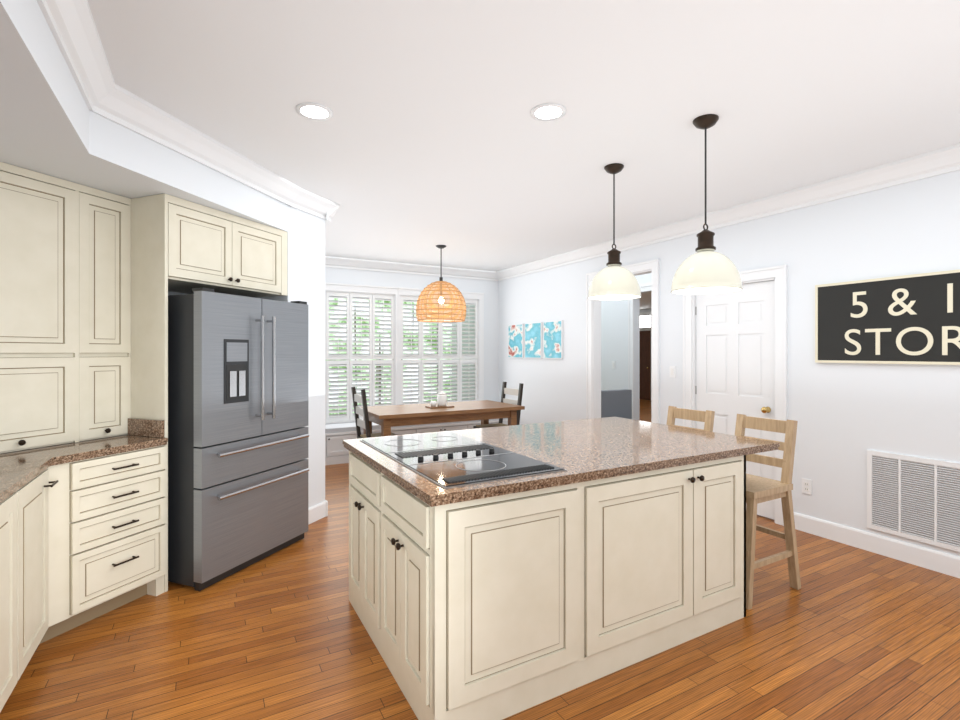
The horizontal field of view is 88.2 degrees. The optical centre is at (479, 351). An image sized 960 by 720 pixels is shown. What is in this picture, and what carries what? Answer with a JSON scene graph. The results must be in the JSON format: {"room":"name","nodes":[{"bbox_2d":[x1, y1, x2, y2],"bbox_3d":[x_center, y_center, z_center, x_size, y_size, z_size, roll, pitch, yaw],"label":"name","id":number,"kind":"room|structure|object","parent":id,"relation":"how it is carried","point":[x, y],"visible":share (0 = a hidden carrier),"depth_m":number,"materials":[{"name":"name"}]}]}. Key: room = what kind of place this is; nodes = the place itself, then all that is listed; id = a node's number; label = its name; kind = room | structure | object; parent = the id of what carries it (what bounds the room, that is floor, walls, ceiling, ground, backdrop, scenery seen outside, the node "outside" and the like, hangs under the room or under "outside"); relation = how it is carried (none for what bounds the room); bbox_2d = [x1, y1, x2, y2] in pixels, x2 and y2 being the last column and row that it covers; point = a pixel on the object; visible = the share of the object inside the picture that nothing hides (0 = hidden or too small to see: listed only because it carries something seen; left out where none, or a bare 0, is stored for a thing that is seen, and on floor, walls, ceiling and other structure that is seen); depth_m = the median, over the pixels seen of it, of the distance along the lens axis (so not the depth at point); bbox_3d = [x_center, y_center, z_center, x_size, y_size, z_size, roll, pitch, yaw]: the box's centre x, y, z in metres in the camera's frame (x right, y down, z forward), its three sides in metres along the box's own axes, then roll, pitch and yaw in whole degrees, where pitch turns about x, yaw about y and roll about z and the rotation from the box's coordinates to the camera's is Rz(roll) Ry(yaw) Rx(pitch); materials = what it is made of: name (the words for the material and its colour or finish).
{"room":"kitchen","nodes":[
{"label":"kitchen","id":0,"kind":"room"},
{"bbox_2d":[0,0,103,190],"bbox_3d":[-1.521,-1.110,0.920,0.810,0.340,6.086,0,0,-29],"label":"soffit","id":1,"kind":"structure","parent":0,"point":[51,124],"depth_m":1.95,"materials":[{"name":"white paint"}]},
{"bbox_2d":[84,114,287,231],"bbox_3d":[-1.791,-1.110,3.315,1.043,0.340,1.636,0,0,-29],"label":"soffit","id":2,"kind":"structure","parent":0,"point":[129,164],"depth_m":2.84,"materials":[{"name":"white paint"}]},
{"bbox_2d":[168,206,324,507],"bbox_3d":[-2.338,0.070,3.227,2.774,2.700,2.020,0,0,-29],"label":"wall","id":3,"kind":"structure","parent":0,"point":[306,257],"depth_m":4.14,"materials":[{"name":"white paint"}]},
{"bbox_2d":[172,196,286,295],"bbox_3d":[-1.980,-0.688,3.486,1.101,0.496,1.064,0,0,-29],"label":"upper cabinet","id":4,"kind":"object","parent":3,"relation":"attached to","point":[225,253],"depth_m":3.33,"materials":[{"name":"beige wood"}]},
{"bbox_2d":[231,294,286,296],"bbox_3d":[-1.794,-0.688,3.931,0.443,0.496,0.546,0,0,-29],"label":"upper cabinet","id":5,"kind":"object","parent":3,"relation":"attached to","point":[247,295],"depth_m":3.85,"materials":[{"name":"beige wood"}]},
{"bbox_2d":[308,501,327,524],"bbox_3d":[-1.427,1.355,4.074,0.330,0.130,0.310,0,0,-29],"label":"baseboard","id":6,"kind":"structure","parent":3,"relation":"attached to","point":[319,511],"depth_m":4.17,"materials":[{"name":"white paint"}]},
{"bbox_2d":[325,267,498,420],"bbox_3d":[-1.144,0.070,7.269,3.480,2.700,0.120,0,0,-29],"label":"wall","id":7,"kind":"structure","parent":0,"point":[489,289],"depth_m":7.80,"materials":[{"name":"white paint"}]},
{"bbox_2d":[325,282,397,423],"bbox_3d":[-1.835,0.022,6.861,1.424,1.915,0.158,0,0,-29],"label":"window","id":8,"kind":"structure","parent":7,"relation":"in","point":[361,339],"depth_m":6.93,"materials":[{"name":"white paint"}]},
{"bbox_2d":[398,287,483,404],"bbox_3d":[-0.589,0.022,7.553,1.424,1.915,0.158,0,0,-29],"label":"window","id":9,"kind":"structure","parent":7,"relation":"in","point":[436,358],"depth_m":7.53,"materials":[{"name":"white paint"}]},
{"bbox_2d":[0,399,959,719],"bbox_3d":[1.802,1.450,7.052,13.200,0.060,13.820,0,0,-29],"label":"floor","id":10,"kind":"structure","parent":0,"point":[848,633],"depth_m":2.31,"materials":[{"name":"brown wood"}]},
{"bbox_2d":[0,482,27,711],"bbox_3d":[-2.000,0.983,1.611,0.636,0.876,0.574,0,0,-29],"label":"base cabinet","id":11,"kind":"object","parent":10,"relation":"on","point":[14,508],"depth_m":1.92,"materials":[{"name":"beige wood"}]},
{"bbox_2d":[28,466,47,662],"bbox_3d":[-2.200,0.983,1.972,0.636,0.876,0.506,0,0,-29],"label":"base cabinet","id":12,"kind":"object","parent":10,"relation":"on","point":[38,486],"depth_m":2.20,"materials":[{"name":"beige wood"}]},
{"bbox_2d":[68,450,165,630],"bbox_3d":[-2.354,0.983,2.699,1.073,0.876,0.858,0,0,-29],"label":"base cabinet","id":13,"kind":"object","parent":10,"relation":"on","point":[82,533],"depth_m":2.65,"materials":[{"name":"beige wood"}]},
{"bbox_2d":[0,446,67,501],"bbox_3d":[-1.293,0.524,0.349,0.646,0.040,4.859,0,0,-29],"label":"countertop","id":14,"kind":"structure","parent":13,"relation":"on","point":[16,467],"depth_m":2.21,"materials":[{"name":"brown stone"}]},
{"bbox_2d":[27,434,167,461],"bbox_3d":[-2.343,0.524,2.699,1.092,0.040,0.870,0,0,-29],"label":"countertop","id":15,"kind":"structure","parent":13,"relation":"on","point":[121,446],"depth_m":2.70,"materials":[{"name":"brown stone"}]},
{"bbox_2d":[0,162,127,453],"bbox_3d":[-2.414,-0.216,2.614,0.887,1.440,0.950,0,0,-29],"label":"upper cabinet","id":16,"kind":"object","parent":15,"relation":"on","point":[90,277],"depth_m":2.68,"materials":[{"name":"beige wood"}]},
{"bbox_2d":[128,193,175,591],"bbox_3d":[-2.163,0.241,3.036,0.448,2.356,0.485,0,0,-29],"label":"panel","id":17,"kind":"object","parent":10,"relation":"on","point":[149,217],"depth_m":2.97,"materials":[{"name":"beige wood"}]},
{"bbox_2d":[168,288,308,590],"bbox_3d":[-1.808,0.520,3.466,0.857,1.800,0.920,0,0,21],"label":"fridge","id":18,"kind":"object","parent":10,"relation":"on","point":[238,436],"visible":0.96,"depth_m":3.11,"materials":[{"name":"grey metal"}]},
{"bbox_2d":[351,387,396,438],"bbox_3d":[-1.155,0.909,5.593,0.489,1.022,0.440,0,0,-29],"label":"chair","id":19,"kind":"object","parent":10,"relation":"on","point":[363,411],"visible":0.48,"depth_m":5.51,"materials":[{"name":"grey wood"}]},
{"bbox_2d":[325,418,507,464],"bbox_3d":[-0.979,1.192,6.973,3.200,0.455,0.468,0,0,-29],"label":"window seat","id":20,"kind":"object","parent":10,"relation":"on","point":[336,450],"visible":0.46,"depth_m":6.49,"materials":[{"name":"white paint"}]},
{"bbox_2d":[361,400,524,436],"bbox_3d":[-0.470,1.040,5.973,1.820,0.760,0.900,0,0,-29],"label":"table","id":21,"kind":"object","parent":10,"relation":"on","point":[387,417],"visible":0.62,"depth_m":5.68,"materials":[{"name":"brown wood"}]},
{"bbox_2d":[425,391,453,408],"bbox_3d":[-0.480,0.564,5.910,0.300,0.190,0.180,0,0,-29],"label":"centerpiece","id":22,"kind":"object","parent":21,"relation":"on","point":[442,399],"visible":1,"depth_m":5.87,"materials":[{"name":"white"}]},
{"bbox_2d":[473,382,522,428],"bbox_3d":[0.234,0.909,6.364,0.489,1.022,0.440,0,0,-29],"label":"chair","id":23,"kind":"object","parent":10,"relation":"on","point":[516,392],"visible":0.29,"depth_m":6.38,"materials":[{"name":"grey wood"}]},
{"bbox_2d":[344,445,754,719],"bbox_3d":[0.334,0.982,2.724,1.876,0.876,1.266,0,0,-29],"label":"kitchen island","id":24,"kind":"object","parent":10,"relation":"on","point":[500,573],"depth_m":2.10,"materials":[{"name":"beige wood"}]},
{"bbox_2d":[342,417,779,504],"bbox_3d":[0.440,0.524,2.802,2.110,0.040,1.270,0,0,-29],"label":"island countertop","id":25,"kind":"structure","parent":24,"relation":"on","point":[443,465],"depth_m":2.49,"materials":[{"name":"brown stone"}]},
{"bbox_2d":[666,406,714,431],"bbox_3d":[1.343,0.915,3.492,0.515,1.016,0.380,0,0,-29],"label":"stool","id":26,"kind":"object","parent":10,"relation":"on","point":[707,417],"visible":0.19,"depth_m":3.56,"materials":[{"name":"brown wood"}]},
{"bbox_2d":[735,414,800,609],"bbox_3d":[1.611,0.915,3.011,0.515,1.016,0.380,0,0,-29],"label":"stool","id":27,"kind":"object","parent":10,"relation":"on","point":[759,489],"visible":0.56,"depth_m":2.94,"materials":[{"name":"brown wood"}]},
{"bbox_2d":[87,0,959,309],"bbox_3d":[1.802,-1.320,7.052,13.200,0.080,13.820,0,0,-29],"label":"ceiling","id":28,"kind":"structure","parent":0,"point":[425,140],"depth_m":2.51,"materials":[{"name":"white paint"}]},
{"bbox_2d":[296,102,332,120],"bbox_3d":[-0.880,-1.277,2.634,0.190,0.006,0.190,0,0,-29],"label":"recessed light","id":29,"kind":"object","parent":28,"relation":"in","point":[314,111],"visible":1,"depth_m":2.63,"materials":[{"name":"white paint"}]},
{"bbox_2d":[416,245,465,321],"bbox_3d":[-0.470,-0.827,5.973,0.616,0.905,0.616,0,0,-29],"label":"pendant","id":30,"kind":"object","parent":28,"relation":"hanging from","point":[441,287],"visible":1,"depth_m":5.80,"materials":[{"name":"brown wicker"}]},
{"bbox_2d":[530,103,565,120],"bbox_3d":[0.364,-1.277,2.639,0.190,0.006,0.190,0,0,-29],"label":"recessed light","id":31,"kind":"object","parent":28,"relation":"in","point":[546,112],"visible":1,"depth_m":2.63,"materials":[{"name":"white paint"}]},
{"bbox_2d":[588,163,641,299],"bbox_3d":[0.926,-0.828,3.420,0.362,0.904,0.362,0,0,-29],"label":"dome pendant light","id":32,"kind":"object","parent":28,"relation":"hanging from","point":[614,280],"visible":1,"depth_m":3.33,"materials":[{"name":"white glass"}]},
{"bbox_2d":[671,114,742,294],"bbox_3d":[1.242,-0.808,2.726,0.362,0.944,0.362,0,0,-29],"label":"dome pendant light","id":33,"kind":"object","parent":28,"relation":"hanging from","point":[706,269],"visible":1,"depth_m":2.65,"materials":[{"name":"white glass"}]},
{"bbox_2d":[601,273,650,419],"bbox_3d":[2.350,0.070,7.425,0.120,2.700,13.700,0,0,-29],"label":"wall","id":34,"kind":"structure","parent":0,"point":[614,330],"depth_m":7.64,"materials":[{"name":"white paint"}]},
{"bbox_2d":[612,361,615,368],"bbox_3d":[2.093,0.200,7.752,0.010,0.120,0.080,0,0,-29],"label":"light switch","id":35,"kind":"object","parent":34,"relation":"attached to","point":[613,364],"visible":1,"depth_m":7.74,"materials":[{"name":"white paint"}]},
{"bbox_2d":[601,389,631,418],"bbox_3d":[2.006,0.980,6.788,0.560,0.880,0.580,0,0,-29],"label":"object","id":36,"kind":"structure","parent":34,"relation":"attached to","point":[616,403],"depth_m":6.94,"materials":[{"name":"grey paint"}]},
{"bbox_2d":[640,312,650,399],"bbox_3d":[4.790,0.120,14.901,0.110,2.600,1.100,0,0,-29],"label":"front door","id":37,"kind":"structure","parent":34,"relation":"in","point":[645,355],"depth_m":14.69,"materials":[{"name":"brown wood"}]},
{"bbox_2d":[499,170,959,556],"bbox_3d":[1.112,0.570,6.669,0.120,3.700,13.820,0,0,-29],"label":"wall","id":38,"kind":"structure","parent":0,"point":[846,416],"depth_m":3.80,"materials":[{"name":"white paint"}]},
{"bbox_2d":[36,0,959,280],"bbox_3d":[0.305,-1.212,3.229,4.630,0.135,8.350,0,0,-29],"label":"crown molding","id":39,"kind":"structure","parent":38,"relation":"attached to","point":[78,40],"depth_m":3.34,"materials":[{"name":"white paint"}]},
{"bbox_2d":[508,324,523,357],"bbox_3d":[0.546,-0.165,7.533,0.027,0.510,0.400,0,0,-29],"label":"canvas art","id":40,"kind":"object","parent":38,"relation":"attached to","point":[515,340],"visible":0.93,"depth_m":7.49,"materials":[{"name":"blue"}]},
{"bbox_2d":[525,322,541,357],"bbox_3d":[0.770,-0.165,7.131,0.027,0.510,0.400,0,0,-29],"label":"canvas art","id":41,"kind":"object","parent":38,"relation":"attached to","point":[533,340],"visible":0.93,"depth_m":7.11,"materials":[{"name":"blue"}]},
{"bbox_2d":[544,320,562,358],"bbox_3d":[0.993,-0.165,6.729,0.027,0.510,0.400,0,0,-29],"label":"canvas art","id":42,"kind":"object","parent":38,"relation":"attached to","point":[553,339],"visible":0.93,"depth_m":6.70,"materials":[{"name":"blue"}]},
{"bbox_2d":[586,259,658,422],"bbox_3d":[1.658,0.225,5.685,0.172,2.390,1.110,0,0,-29],"label":"door frame","id":43,"kind":"structure","parent":38,"relation":"attached to","point":[593,307],"depth_m":6.06,"materials":[{"name":"white paint"}]},
{"bbox_2d":[670,366,675,377],"bbox_3d":[1.952,0.200,5.019,0.011,0.116,0.072,0,0,-29],"label":"light switch","id":44,"kind":"object","parent":38,"relation":"attached to","point":[673,371],"visible":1,"depth_m":5.01,"materials":[{"name":"white paint"}]},
{"bbox_2d":[683,265,786,525],"bbox_3d":[2.308,0.355,4.491,0.147,2.130,0.990,0,0,-29],"label":"door frame","id":45,"kind":"structure","parent":38,"relation":"attached to","point":[777,275],"depth_m":4.10,"materials":[{"name":"white paint"}]},
{"bbox_2d":[696,280,773,518],"bbox_3d":[2.275,0.403,4.478,0.103,2.010,0.784,0,0,-29],"label":"door","id":46,"kind":"structure","parent":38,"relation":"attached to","point":[734,353],"depth_m":4.44,"materials":[{"name":"white paint"}]},
{"bbox_2d":[802,478,811,494],"bbox_3d":[2.575,1.060,3.901,0.008,0.116,0.072,0,0,-29],"label":"outlet","id":47,"kind":"object","parent":38,"relation":"attached to","point":[806,486],"visible":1,"depth_m":3.89,"materials":[{"name":"white paint"}]},
{"bbox_2d":[794,512,959,577],"bbox_3d":[3.425,1.355,2.366,0.014,0.130,3.810,0,0,-29],"label":"baseboard","id":48,"kind":"structure","parent":38,"relation":"attached to","point":[937,561],"depth_m":3.46,"materials":[{"name":"white paint"}]},
{"bbox_2d":[815,269,959,364],"bbox_3d":[2.900,-0.217,3.292,0.030,0.597,1.232,0,0,-29],"label":"sign","id":49,"kind":"object","parent":38,"relation":"attached to","point":[910,319],"visible":1,"depth_m":3.40,"materials":[{"name":"black wood"}]},
{"bbox_2d":[867,450,959,551],"bbox_3d":[2.956,0.978,3.209,0.014,0.555,0.760,0,0,-29],"label":"air vent","id":50,"kind":"object","parent":38,"relation":"in","point":[914,498],"visible":1,"depth_m":3.30,"materials":[{"name":"grey metal"}]}
]}

